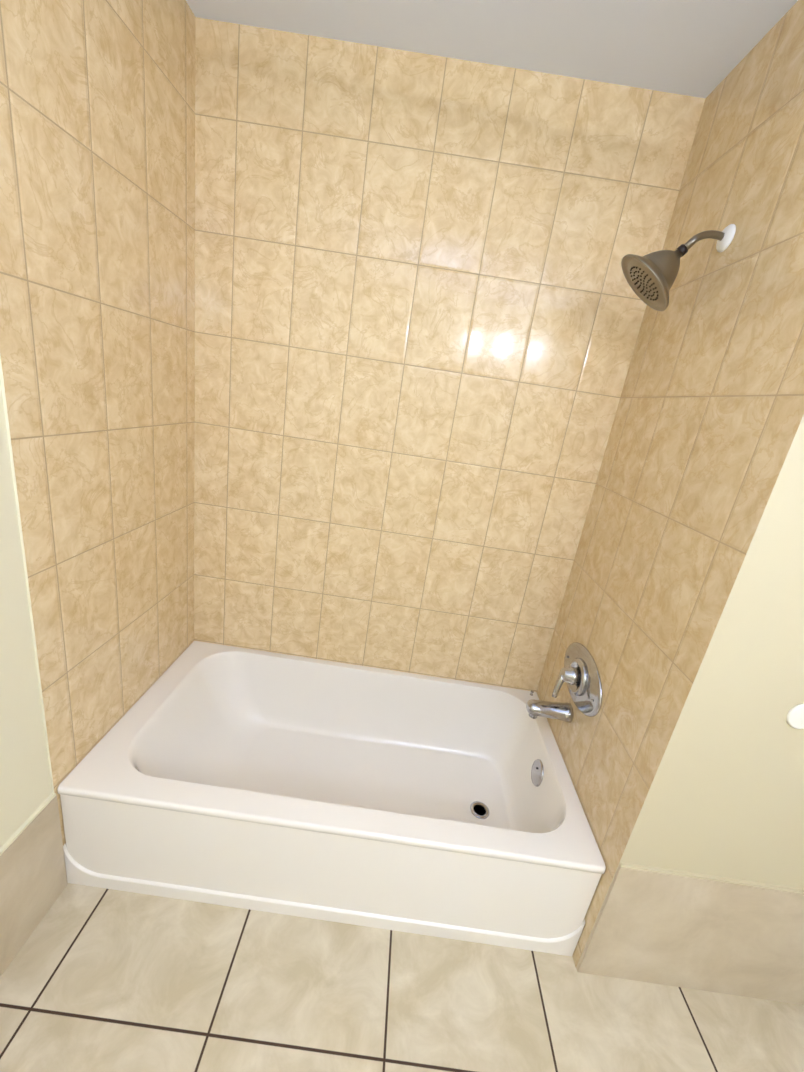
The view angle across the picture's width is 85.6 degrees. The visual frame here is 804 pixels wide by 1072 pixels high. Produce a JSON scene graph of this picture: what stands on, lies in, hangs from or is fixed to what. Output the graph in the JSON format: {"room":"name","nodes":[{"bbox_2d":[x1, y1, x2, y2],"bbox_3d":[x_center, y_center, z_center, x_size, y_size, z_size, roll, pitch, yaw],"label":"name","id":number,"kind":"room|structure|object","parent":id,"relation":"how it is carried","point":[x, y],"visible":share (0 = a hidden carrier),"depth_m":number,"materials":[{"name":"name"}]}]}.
{"room":"bathroom","nodes":[
{"label":"bathroom","id":0,"kind":"room"},
{"bbox_2d":[0,380,51,847],"bbox_3d":[-0.903,0.045,0.311,0.114,2.470,2.800,9,17,0],"label":"wall","id":1,"kind":"structure","parent":0,"point":[25,788],"depth_m":1.01,"materials":[{"name":"beige paint"}]},
{"bbox_2d":[0,793,67,976],"bbox_3d":[-1.010,1.167,0.263,0.012,0.352,2.034,9,17,0],"label":"baseboard","id":2,"kind":"structure","parent":1,"relation":"attached to","point":[33,881],"depth_m":1.13,"materials":[{"name":"tile"}]},
{"bbox_2d":[0,0,194,845],"bbox_3d":[-0.805,-0.248,1.282,0.006,2.470,0.766,9,17,0],"label":"tiled wall","id":3,"kind":"structure","parent":0,"point":[97,238],"depth_m":1.11,"materials":[{"name":"tile"}]},
{"bbox_2d":[0,883,803,1071],"bbox_3d":[0.117,1.450,0.707,2.560,0.120,3.040,9,17,0],"label":"floor","id":4,"kind":"structure","parent":0,"point":[95,979],"depth_m":1.14,"materials":[{"name":"tile"}]},
{"bbox_2d":[57,641,605,955],"bbox_3d":[-0.200,0.849,1.600,1.520,0.386,0.760,9,17,0],"label":"bathtub","id":5,"kind":"object","parent":4,"relation":"on","point":[257,780],"visible":1,"depth_m":1.29,"materials":[{"name":"white ceramic"}]},
{"bbox_2d":[194,17,704,691],"bbox_3d":[-0.031,-0.264,1.709,1.764,2.470,0.120,9,17,0],"label":"tiled wall","id":6,"kind":"structure","parent":0,"point":[420,307],"depth_m":1.51,"materials":[{"name":"tile"}]},
{"bbox_2d":[186,0,797,97],"bbox_3d":[0.494,-0.992,-0.069,2.560,0.120,3.040,9,17,0],"label":"ceiling","id":7,"kind":"structure","parent":0,"point":[699,48],"depth_m":1.17,"materials":[{"name":"grey paint"}]},
{"bbox_2d":[536,0,803,967],"bbox_3d":[1.157,0.054,1.283,0.916,2.470,0.790,9,17,0],"label":"wall","id":8,"kind":"structure","parent":0,"point":[680,616],"depth_m":1.07,"materials":[{"name":"beige tile"}]},
{"bbox_2d":[526,699,572,722],"bbox_3d":[0.527,0.628,1.566,0.155,0.068,0.072,9,17,0],"label":"tub spout","id":9,"kind":"object","parent":8,"relation":"attached to","point":[551,710],"visible":1,"depth_m":1.54,"materials":[{"name":"silver metal"}]},
{"bbox_2d":[552,642,601,716],"bbox_3d":[0.583,0.479,1.338,0.091,0.272,0.294,9,17,0],"label":"tub valve","id":10,"kind":"object","parent":8,"relation":"attached to","point":[579,674],"visible":1,"depth_m":1.31,"materials":[{"name":"silver metal"}]},
{"bbox_2d":[621,224,735,310],"bbox_3d":[0.689,-0.698,1.120,0.239,0.211,0.174,9,17,0],"label":"shower head","id":11,"kind":"object","parent":8,"relation":"attached to","point":[651,277],"visible":1,"depth_m":1.09},
{"bbox_2d":[577,862,803,1004],"bbox_3d":[0.926,1.123,1.207,0.774,0.433,0.009,9,17,0],"label":"baseboard","id":12,"kind":"structure","parent":8,"relation":"attached to","point":[697,933],"depth_m":1.20,"materials":[{"name":"tile"}]},
{"bbox_2d":[786,703,803,728],"bbox_3d":[0.911,0.411,0.986,0.068,0.068,0.007,9,17,0],"label":"cap","id":13,"kind":"object","parent":8,"relation":"attached to","point":[795,717],"visible":1,"depth_m":0.98,"materials":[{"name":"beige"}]}
]}

